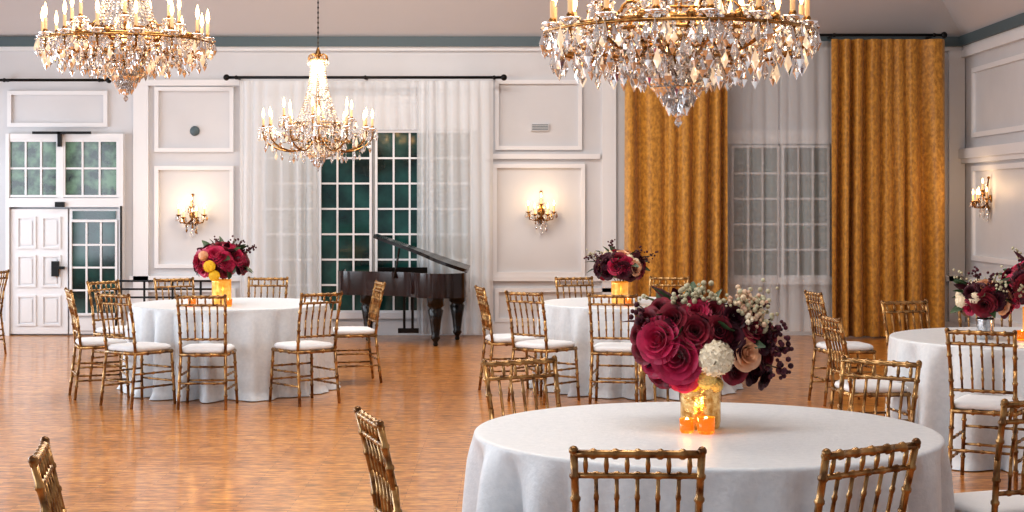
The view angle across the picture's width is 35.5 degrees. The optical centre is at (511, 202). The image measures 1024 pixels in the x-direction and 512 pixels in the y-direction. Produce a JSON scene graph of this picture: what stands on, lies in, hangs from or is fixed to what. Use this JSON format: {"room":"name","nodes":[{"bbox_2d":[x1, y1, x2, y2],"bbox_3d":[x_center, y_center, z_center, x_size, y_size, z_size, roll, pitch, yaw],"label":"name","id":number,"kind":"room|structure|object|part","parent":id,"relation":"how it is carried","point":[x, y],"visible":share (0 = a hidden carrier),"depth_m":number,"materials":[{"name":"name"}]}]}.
{"room":"event hall","nodes":[
{"label":"event hall","id":0,"kind":"room"},
{"bbox_2d":[0,51,947,334],"bbox_3d":[-1.570,-0.230,20.100,14.860,3.760,0.200,0,0,0],"label":"wall","id":1,"kind":"structure","parent":0,"point":[803,103],"depth_m":20.00,"materials":[{"name":"paint"}]},
{"bbox_2d":[10,202,68,333],"bbox_3d":[-5.894,0.809,19.924,0.712,1.642,0.128,0,0,0],"label":"door","id":2,"kind":"structure","parent":1,"relation":"in","point":[39,238],"depth_m":19.94,"materials":[{"name":"white wood"}]},
{"bbox_2d":[0,77,110,82],"bbox_3d":[-6.300,-1.525,19.906,2.680,0.080,0.188,0,0,0],"label":"curtain rod","id":3,"kind":"object","parent":1,"relation":"attached to","point":[107,79],"visible":0.87,"depth_m":19.84,"materials":[{"name":"black metal"}]},
{"bbox_2d":[7,91,107,126],"bbox_3d":[-5.675,-1.175,19.980,1.250,0.450,0.040,0,0,0],"label":"trim","id":4,"kind":"structure","parent":1,"relation":"attached to","point":[9,93],"depth_m":19.96,"materials":[{"name":"white wood"}]},
{"bbox_2d":[9,134,118,196],"bbox_3d":[-5.575,-0.466,19.955,1.450,0.792,0.090,0,0,0],"label":"window","id":5,"kind":"structure","parent":1,"relation":"in","point":[91,161],"depth_m":19.95,"materials":[{"name":"clear glass"}]},
{"bbox_2d":[5,131,124,335],"bbox_3d":[-5.569,0.381,19.920,1.462,2.538,0.160,0,0,0],"label":"trim","id":6,"kind":"structure","parent":1,"relation":"attached to","point":[10,202],"depth_m":19.90,"materials":[{"name":"white wood"}]},
{"bbox_2d":[69,209,118,333],"bbox_3d":[-5.209,0.853,19.942,0.619,1.555,0.093,0,0,0],"label":"door","id":7,"kind":"structure","parent":1,"relation":"in","point":[93,233],"depth_m":19.93,"materials":[{"name":"white wood"}]},
{"bbox_2d":[129,288,235,303],"bbox_3d":[-4.112,1.275,19.980,1.325,0.425,0.040,0,0,0],"label":"trim","id":8,"kind":"structure","parent":1,"relation":"attached to","point":[233,290],"depth_m":19.96,"materials":[{"name":"white wood"}]},
{"bbox_2d":[175,194,207,237],"bbox_3d":[-3.987,0.161,19.884,0.413,0.558,0.233,0,0,0],"label":"wall sconce","id":9,"kind":"object","parent":1,"relation":"attached to","point":[194,220],"visible":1,"depth_m":19.89,"materials":[{"name":"metal"}]},
{"bbox_2d":[154,166,233,267],"bbox_3d":[-3.969,0.175,19.980,0.988,1.275,0.040,0,0,0],"label":"trim","id":10,"kind":"structure","parent":1,"relation":"attached to","point":[156,168],"depth_m":19.96,"materials":[{"name":"white wood"}]},
{"bbox_2d":[154,87,233,151],"bbox_3d":[-3.969,-1.044,19.980,0.988,0.812,0.040,0,0,0],"label":"trim","id":11,"kind":"structure","parent":1,"relation":"attached to","point":[156,89],"depth_m":19.96,"materials":[{"name":"white wood"}]},
{"bbox_2d":[190,126,199,135],"bbox_3d":[-3.962,-0.900,19.985,0.124,0.124,0.030,0,0,0],"label":"wall speaker","id":12,"kind":"object","parent":1,"relation":"attached to","point":[194,130],"visible":1,"depth_m":19.97,"materials":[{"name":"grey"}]},
{"bbox_2d":[223,74,506,80],"bbox_3d":[-1.812,-1.550,19.856,3.505,0.080,0.288,0,0,0],"label":"curtain rod","id":13,"kind":"object","parent":1,"relation":"attached to","point":[226,77],"visible":1,"depth_m":19.73,"materials":[{"name":"black metal"}]},
{"bbox_2d":[240,81,320,299],"bbox_3d":[-2.858,0.057,19.761,1.000,3.126,0.093,0,0,0],"label":"sheer curtain","id":14,"kind":"object","parent":13,"relation":"hanging from","point":[280,200],"visible":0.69,"depth_m":19.74,"materials":[{"name":"white fabric"}]},
{"bbox_2d":[417,81,492,334],"bbox_3d":[-0.704,0.057,19.764,0.938,3.126,0.108,0,0,0],"label":"sheer curtain","id":15,"kind":"object","parent":13,"relation":"hanging from","point":[455,118],"visible":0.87,"depth_m":19.74,"materials":[{"name":"white fabric"}]},
{"bbox_2d":[321,96,416,318],"bbox_3d":[-1.800,0.050,19.940,2.750,2.775,0.120,0,0,0],"label":"window","id":16,"kind":"structure","parent":1,"relation":"in","point":[346,188],"depth_m":19.95,"materials":[{"name":"clear glass"}]},
{"bbox_2d":[0,321,962,334],"bbox_3d":[-1.170,1.565,19.985,13.660,0.170,0.030,0,0,0],"label":"baseboard","id":17,"kind":"structure","parent":1,"relation":"attached to","point":[384,327],"depth_m":19.97,"materials":[{"name":"white wood"}]},
{"bbox_2d":[495,80,581,149],"bbox_3d":[0.331,-1.100,19.980,1.088,0.875,0.040,0,0,0],"label":"trim","id":18,"kind":"structure","parent":1,"relation":"attached to","point":[497,82],"depth_m":19.96,"materials":[{"name":"white wood"}]},
{"bbox_2d":[493,164,584,275],"bbox_3d":[0.338,0.212,19.980,1.150,1.400,0.040,0,0,0],"label":"trim","id":19,"kind":"structure","parent":1,"relation":"attached to","point":[495,166],"depth_m":19.96,"materials":[{"name":"white wood"}]},
{"bbox_2d":[531,124,548,130],"bbox_3d":[0.350,-0.944,19.983,0.225,0.088,0.035,0,0,0],"label":"air vent","id":20,"kind":"object","parent":1,"relation":"in","point":[534,127],"visible":1,"depth_m":19.97,"materials":[{"name":"metal"}]},
{"bbox_2d":[525,191,557,234],"bbox_3d":[0.362,0.123,19.884,0.413,0.558,0.233,0,0,0],"label":"wall sconce","id":21,"kind":"object","parent":1,"relation":"attached to","point":[541,211],"visible":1,"depth_m":19.89,"materials":[{"name":"metal"}]},
{"bbox_2d":[133,51,964,321],"bbox_3d":[0.456,-0.210,19.970,10.388,3.380,0.060,0,0,0],"label":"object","id":22,"kind":"structure","parent":1,"relation":"attached to","point":[956,64],"depth_m":19.95,"materials":[{"name":"white paint"}]},
{"bbox_2d":[495,288,608,321],"bbox_3d":[0.556,1.275,19.980,1.538,0.425,0.040,0,0,0],"label":"trim","id":23,"kind":"structure","parent":1,"relation":"attached to","point":[497,290],"depth_m":19.96,"materials":[{"name":"white wood"}]},
{"bbox_2d":[728,130,831,283],"bbox_3d":[3.337,0.050,19.940,1.375,1.925,0.120,0,0,0],"label":"window","id":24,"kind":"structure","parent":1,"relation":"in","point":[755,169],"depth_m":19.95,"materials":[{"name":"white glass"}]},
{"bbox_2d":[819,32,946,38],"bbox_3d":[3.325,-2.050,19.746,3.980,0.080,0.508,0,0,0],"label":"curtain rod","id":25,"kind":"object","parent":1,"relation":"attached to","point":[943,34],"visible":0.5,"depth_m":19.51,"materials":[{"name":"black metal"}]},
{"bbox_2d":[624,60,727,300],"bbox_3d":[2.002,-0.185,19.558,1.245,3.630,0.233,0,0,0],"label":"drape","id":26,"kind":"object","parent":25,"relation":"hanging from","point":[676,179],"visible":0.67,"depth_m":19.51,"materials":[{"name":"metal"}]},
{"bbox_2d":[831,39,944,336],"bbox_3d":[4.596,-0.185,19.559,1.404,3.630,0.238,0,0,0],"label":"drape","id":27,"kind":"object","parent":25,"relation":"hanging from","point":[888,95],"visible":0.93,"depth_m":19.52,"materials":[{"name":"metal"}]},
{"bbox_2d":[0,335,1020,511],"bbox_3d":[-1.500,1.700,8.700,15.000,0.100,23.400,0,0,0],"label":"floor","id":28,"kind":"structure","parent":0,"point":[277,455],"depth_m":11.60,"materials":[{"name":"brown wood"}]},
{"bbox_2d":[0,269,9,353],"bbox_3d":[-5.748,1.187,17.297,0.498,0.928,0.434,0,0,6],"label":"chair","id":29,"kind":"object","parent":28,"relation":"on","point":[5,278],"visible":1,"depth_m":17.45,"materials":[{"name":"gold metal"}]},
{"bbox_2d":[28,436,66,511],"bbox_3d":[-1.182,1.187,4.824,0.498,0.928,0.434,0,0,-11],"label":"chair","id":30,"kind":"object","parent":28,"relation":"on","point":[42,464],"visible":1,"depth_m":4.75,"materials":[{"name":"gold metal"}]},
{"bbox_2d":[64,287,129,399],"bbox_3d":[-3.540,1.187,13.638,0.498,0.928,0.434,0,0,-22],"label":"chair","id":31,"kind":"object","parent":28,"relation":"on","point":[82,343],"visible":0.9,"depth_m":13.52,"materials":[{"name":"gold metal"}]},
{"bbox_2d":[86,279,125,378],"bbox_3d":[-3.647,1.187,14.917,0.498,0.928,0.434,0,0,32],"label":"chair","id":32,"kind":"object","parent":28,"relation":"on","point":[96,332],"visible":0.44,"depth_m":14.87,"materials":[{"name":"gold metal"}]},
{"bbox_2d":[96,292,175,408],"bbox_3d":[-3.079,1.187,13.094,0.434,0.928,0.498,0,0,37],"label":"chair","id":33,"kind":"object","parent":28,"relation":"on","point":[134,348],"visible":1,"depth_m":13.00,"materials":[{"name":"gold metal"}]},
{"bbox_2d":[115,280,211,325],"bbox_3d":[-4.138,1.294,19.500,1.495,0.712,0.120,0,0,0],"label":"guard railing","id":34,"kind":"object","parent":28,"relation":"on","point":[172,296],"visible":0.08,"depth_m":19.49,"materials":[{"name":"black metal"}]},
{"bbox_2d":[153,277,194,299],"bbox_3d":[-3.176,1.187,15.378,0.434,0.928,0.498,0,0,-30],"label":"chair","id":35,"kind":"object","parent":28,"relation":"on","point":[155,280],"visible":0.23,"depth_m":15.55,"materials":[{"name":"gold metal"}]},
{"bbox_2d":[175,294,238,409],"bbox_3d":[-2.470,1.187,12.948,0.434,0.928,0.498,0,0,0],"label":"chair","id":36,"kind":"object","parent":28,"relation":"on","point":[224,349],"visible":1,"depth_m":12.78,"materials":[{"name":"gold metal"}]},
{"bbox_2d":[117,298,340,402],"bbox_3d":[-2.514,1.267,14.154,1.973,0.754,1.987,0,0,0],"label":"banquet table","id":37,"kind":"object","parent":28,"relation":"on","point":[254,325],"visible":0.66,"depth_m":13.41,"materials":[{"name":"fabric"}]},
{"bbox_2d":[188,299,195,303],"bbox_3d":[-2.750,0.856,13.750,0.071,0.067,0.071,0,0,0],"label":"votive candle","id":38,"kind":"object","parent":37,"relation":"on","point":[193,301],"visible":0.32,"depth_m":13.72,"materials":[{"name":"orange glass"}]},
{"bbox_2d":[192,235,256,303],"bbox_3d":[-2.541,0.588,14.054,0.527,0.604,0.673,0,0,-23],"label":"flower arrangement","id":39,"kind":"object","parent":37,"relation":"on","point":[219,259],"visible":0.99,"depth_m":13.90,"materials":[{"name":"red plant"}]},
{"bbox_2d":[227,299,231,306],"bbox_3d":[-2.440,0.856,13.750,0.071,0.067,0.071,0,0,0],"label":"votive candle","id":40,"kind":"object","parent":37,"relation":"on","point":[229,301],"visible":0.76,"depth_m":13.72,"materials":[{"name":"orange glass"}]},
{"bbox_2d":[247,276,288,297],"bbox_3d":[-2.418,1.187,15.532,0.434,0.928,0.498,0,0,4],"label":"chair","id":41,"kind":"object","parent":28,"relation":"on","point":[248,277],"visible":0.24,"depth_m":15.74,"materials":[{"name":"gold metal"}]},
{"bbox_2d":[269,291,342,406],"bbox_3d":[-1.700,1.187,13.225,0.434,0.928,0.498,0,0,-39],"label":"chair","id":42,"kind":"object","parent":28,"relation":"on","point":[297,347],"visible":1,"depth_m":13.13,"materials":[{"name":"gold metal"}]},
{"bbox_2d":[333,280,385,382],"bbox_3d":[-1.449,1.187,14.809,0.498,0.928,0.434,0,0,-16],"label":"chair","id":43,"kind":"object","parent":28,"relation":"on","point":[378,290],"visible":0.82,"depth_m":14.68,"materials":[{"name":"gold metal"}]},
{"bbox_2d":[354,406,401,511],"bbox_3d":[-0.271,1.187,5.591,0.498,0.928,0.434,0,0,-17],"label":"chair","id":44,"kind":"object","parent":28,"relation":"on","point":[384,488],"visible":1,"depth_m":5.53,"materials":[{"name":"gold metal"}]},
{"bbox_2d":[338,234,469,345],"bbox_3d":[-1.291,1.012,18.905,1.573,1.277,1.430,0,0,0],"label":"grand piano","id":45,"kind":"object","parent":28,"relation":"on","point":[412,282],"visible":0.92,"depth_m":18.71,"materials":[{"name":"brown wood"}]},
{"bbox_3d":[-1.720,1.368,19.150,0.200,0.564,0.190,0,0,0],"label":"leg","id":46,"kind":"part","parent":45,"relation":"part of","materials":[{"name":"black paint"}]},
{"bbox_3d":[-1.083,0.587,18.858,1.157,0.426,1.284,0,0,0],"label":"lid","id":47,"kind":"part","parent":45,"relation":"part of","materials":[{"name":"black paint"}]},
{"bbox_3d":[-0.880,1.368,18.420,0.200,0.564,0.190,0,0,0],"label":"leg","id":48,"kind":"part","parent":45,"relation":"part of","materials":[{"name":"black paint"}]},
{"bbox_3d":[-0.660,1.368,19.300,0.200,0.564,0.190,0,0,0],"label":"leg","id":49,"kind":"part","parent":45,"relation":"part of","materials":[{"name":"black paint"}]},
{"bbox_2d":[474,285,538,393],"bbox_3d":[-0.052,1.187,13.974,0.498,0.928,0.434,0,0,-11],"label":"chair","id":50,"kind":"object","parent":28,"relation":"on","point":[491,339],"visible":0.66,"depth_m":13.88,"materials":[{"name":"gold metal"}]},
{"bbox_2d":[481,355,560,419],"bbox_3d":[0.154,1.187,7.308,0.434,0.928,0.498,0,0,-30],"label":"chair","id":51,"kind":"object","parent":28,"relation":"on","point":[553,359],"visible":0.39,"depth_m":7.48,"materials":[{"name":"gold metal"}]},
{"bbox_2d":[504,290,579,404],"bbox_3d":[0.249,1.187,13.335,0.434,0.928,0.498,0,0,41],"label":"chair","id":52,"kind":"object","parent":28,"relation":"on","point":[546,346],"visible":0.82,"depth_m":13.24,"materials":[{"name":"gold metal"}]},
{"bbox_2d":[555,276,593,298],"bbox_3d":[0.689,1.187,15.580,0.434,0.928,0.498,0,0,-19],"label":"chair","id":53,"kind":"object","parent":28,"relation":"on","point":[591,277],"visible":0.22,"depth_m":15.78,"materials":[{"name":"gold metal"}]},
{"bbox_2d":[587,293,646,404],"bbox_3d":[0.854,1.187,13.048,0.434,0.928,0.498,0,0,12],"label":"chair","id":54,"kind":"object","parent":28,"relation":"on","point":[602,348],"visible":0.83,"depth_m":12.89,"materials":[{"name":"gold metal"}]},
{"bbox_2d":[529,297,742,399],"bbox_3d":[1.105,1.267,14.323,1.933,0.754,1.954,0,0,0],"label":"banquet table","id":55,"kind":"object","parent":28,"relation":"on","point":[567,319],"visible":0.31,"depth_m":13.64,"materials":[{"name":"fabric"}]},
{"bbox_2d":[583,239,657,303],"bbox_3d":[0.949,0.604,14.109,0.634,0.572,0.624,0,0,-13],"label":"flower arrangement","id":56,"kind":"object","parent":55,"relation":"on","point":[626,265],"visible":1,"depth_m":13.96,"materials":[{"name":"red plant"}]},
{"bbox_2d":[625,298,630,303],"bbox_3d":[1.000,0.856,13.800,0.071,0.067,0.071,0,0,0],"label":"votive candle","id":57,"kind":"object","parent":55,"relation":"on","point":[627,300],"visible":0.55,"depth_m":13.77,"materials":[{"name":"orange glass"}]},
{"bbox_2d":[569,445,706,511],"bbox_3d":[0.384,1.187,4.998,0.434,0.928,0.498,0,0,2],"label":"chair","id":58,"kind":"object","parent":28,"relation":"on","point":[700,453],"visible":1,"depth_m":4.77,"materials":[{"name":"gold metal"}]},
{"bbox_2d":[649,276,689,296],"bbox_3d":[1.489,1.187,15.601,0.434,0.928,0.498,0,0,16],"label":"chair","id":59,"kind":"object","parent":28,"relation":"on","point":[650,277],"visible":0.2,"depth_m":15.82,"materials":[{"name":"gold metal"}]},
{"bbox_2d":[638,364,721,401],"bbox_3d":[0.801,1.187,7.482,0.434,0.928,0.498,0,0,2],"label":"chair","id":60,"kind":"object","parent":28,"relation":"on","point":[641,372],"visible":0.06,"depth_m":7.68,"materials":[{"name":"gold metal"}]},
{"bbox_2d":[462,402,954,511],"bbox_3d":[0.737,1.267,6.292,1.993,0.754,1.949,0,0,0],"label":"banquet table","id":61,"kind":"object","parent":28,"relation":"on","point":[760,457],"visible":0.84,"depth_m":5.83,"materials":[{"name":"fabric"}]},
{"bbox_2d":[679,417,694,433],"bbox_3d":[0.678,0.860,6.200,0.059,0.059,0.059,0,0,0],"label":"votive candle","id":62,"kind":"object","parent":61,"relation":"on","point":[686,424],"visible":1,"depth_m":6.18,"materials":[{"name":"orange glass"}]},
{"bbox_2d":[697,416,714,434],"bbox_3d":[0.748,0.856,6.170,0.069,0.067,0.069,0,0,0],"label":"votive candle","id":63,"kind":"object","parent":61,"relation":"on","point":[705,424],"visible":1,"depth_m":6.14,"materials":[{"name":"orange glass"}]},
{"bbox_2d":[623,278,793,429],"bbox_3d":[0.741,0.593,6.327,0.634,0.595,0.611,0,0,-31],"label":"flower arrangement","id":64,"kind":"object","parent":61,"relation":"on","point":[684,343],"visible":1,"depth_m":6.17,"materials":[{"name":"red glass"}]},
{"bbox_2d":[804,290,878,406],"bbox_3d":[2.708,1.187,13.195,0.498,0.928,0.434,0,0,-9],"label":"chair","id":65,"kind":"object","parent":28,"relation":"on","point":[854,347],"visible":0.73,"depth_m":13.16,"materials":[{"name":"gold metal"}]},
{"bbox_2d":[819,313,910,420],"bbox_3d":[2.278,1.187,10.316,0.498,0.928,0.434,0,0,-7],"label":"chair","id":66,"kind":"object","parent":28,"relation":"on","point":[872,383],"visible":0.66,"depth_m":10.22,"materials":[{"name":"gold metal"}]},
{"bbox_2d":[814,438,920,511],"bbox_3d":[0.958,1.187,5.023,0.434,0.928,0.498,0,0,-34],"label":"chair","id":67,"kind":"object","parent":28,"relation":"on","point":[914,446],"visible":1,"depth_m":4.84,"materials":[{"name":"gold metal"}]},
{"bbox_2d":[837,355,921,422],"bbox_3d":[1.580,1.187,7.305,0.434,0.928,0.498,0,0,38],"label":"chair","id":68,"kind":"object","parent":28,"relation":"on","point":[844,360],"visible":0.41,"depth_m":7.46,"materials":[{"name":"gold metal"}]},
{"bbox_2d":[880,299,929,415],"bbox_3d":[3.019,1.187,11.780,0.434,0.928,0.498,0,0,-19],"label":"chair","id":69,"kind":"object","parent":28,"relation":"on","point":[925,301],"visible":0.32,"depth_m":11.97,"materials":[{"name":"gold metal"}]},
{"bbox_2d":[885,327,1023,472],"bbox_3d":[3.450,1.267,10.638,2.018,0.754,2.042,0,0,0],"label":"banquet table","id":70,"kind":"object","parent":28,"relation":"on","point":[928,345],"visible":0.58,"depth_m":10.07,"materials":[{"name":"fabric"}]},
{"bbox_2d":[950,265,1023,339],"bbox_3d":[3.096,0.645,10.437,0.474,0.489,0.467,0,0,-30],"label":"flower arrangement","id":71,"kind":"object","parent":70,"relation":"on","point":[985,297],"visible":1,"depth_m":10.35,"materials":[{"name":"red plant"}]},
{"bbox_2d":[995,247,1023,329],"bbox_3d":[3.544,0.592,10.729,0.550,0.596,0.550,0,0,-25],"label":"flower arrangement","id":72,"kind":"object","parent":70,"relation":"on","point":[1016,273],"visible":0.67,"depth_m":10.64,"materials":[{"name":"red plant"}]},
{"bbox_2d":[1016,330,1023,340],"bbox_3d":[3.300,0.856,10.350,0.071,0.067,0.071,0,0,0],"label":"votive candle","id":73,"kind":"object","parent":70,"relation":"on","point":[1020,333],"visible":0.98,"depth_m":10.32,"materials":[{"name":"orange glass"}]},
{"bbox_2d":[945,328,1023,489],"bbox_3d":[2.805,1.187,9.412,0.434,0.928,0.498,0,0,28],"label":"chair","id":74,"kind":"object","parent":28,"relation":"on","point":[966,404],"visible":0.9,"depth_m":9.28,"materials":[{"name":"gold metal"}]},
{"bbox_2d":[958,311,1011,326],"bbox_3d":[3.553,1.187,11.882,0.434,0.928,0.498,0,0,5],"label":"chair","id":75,"kind":"object","parent":28,"relation":"on","point":[959,312],"visible":0.05,"depth_m":12.08,"materials":[{"name":"gold metal"}]},
{"bbox_2d":[954,398,1023,511],"bbox_3d":[1.921,1.187,6.210,0.434,0.928,0.498,0,0,-20],"label":"chair","id":76,"kind":"object","parent":28,"relation":"on","point":[994,500],"visible":0.88,"depth_m":6.00,"materials":[{"name":"gold metal"}]},
{"bbox_2d":[0,0,1023,36],"bbox_3d":[-1.170,-2.805,8.500,13.660,1.590,23.000,0,0,0],"label":"ceiling","id":77,"kind":"structure","parent":0,"point":[18,18],"depth_m":19.75,"materials":[{"name":"grey paint"}]},
{"bbox_2d":[33,0,216,101],"bbox_3d":[-2.799,-2.165,11.599,1.299,2.870,1.271,0,0,44],"label":"crystal chandelier","id":78,"kind":"object","parent":77,"relation":"hanging from","point":[127,59],"visible":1,"depth_m":11.34,"materials":[{"name":"glass"}]},
{"bbox_2d":[257,0,377,170],"bbox_3d":[-1.998,-1.960,16.500,1.214,3.280,1.218,0,0,0],"label":"crystal chandelier","id":79,"kind":"object","parent":77,"relation":"hanging from","point":[316,150],"visible":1,"depth_m":16.38,"materials":[{"name":"metal"}]},
{"bbox_2d":[539,0,820,127],"bbox_3d":[0.803,-1.980,7.699,1.336,3.240,1.336,0,0,-41],"label":"crystal chandelier","id":80,"kind":"object","parent":77,"relation":"hanging from","point":[685,57],"visible":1,"depth_m":7.38,"materials":[{"name":"glass"}]},
{"bbox_2d":[965,39,1023,326],"bbox_3d":[5.760,-0.230,8.500,0.200,3.760,23.000,0,0,0],"label":"wall","id":81,"kind":"structure","parent":0,"point":[999,91],"depth_m":18.65,"materials":[{"name":"paint"}]},
{"bbox_2d":[0,13,1023,50],"bbox_3d":[-1.170,-1.985,8.500,13.660,0.170,23.000,0,0,0],"label":"trim","id":82,"kind":"structure","parent":81,"relation":"attached to","point":[1013,24],"depth_m":19.90,"materials":[{"name":"blue"}]},
{"bbox_2d":[129,276,982,281],"bbox_3d":[0.444,0.944,8.500,10.438,0.062,23.000,0,0,0],"label":"trim","id":83,"kind":"structure","parent":81,"relation":"attached to","point":[234,278],"depth_m":19.95,"materials":[{"name":"white wood"}]},
{"bbox_2d":[963,322,975,326],"bbox_3d":[5.645,1.565,8.485,0.030,0.170,22.970,0,0,0],"label":"baseboard","id":84,"kind":"structure","parent":81,"relation":"attached to","point":[965,324],"depth_m":19.78,"materials":[{"name":"white"}]},
{"bbox_2d":[969,176,991,222],"bbox_3d":[5.544,-0.039,18.900,0.233,0.558,0.413,0,0,0],"label":"wall sconce","id":85,"kind":"object","parent":81,"relation":"attached to","point":[988,200],"visible":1,"depth_m":18.88,"materials":[{"name":"metal"}]},
{"bbox_2d":[959,29,1023,326],"bbox_3d":[5.615,-0.250,8.475,0.090,3.300,22.950,0,0,0],"label":"trim","id":86,"kind":"structure","parent":81,"relation":"attached to","point":[1009,151],"depth_m":18.73,"materials":[{"name":"white wood"}]}
]}

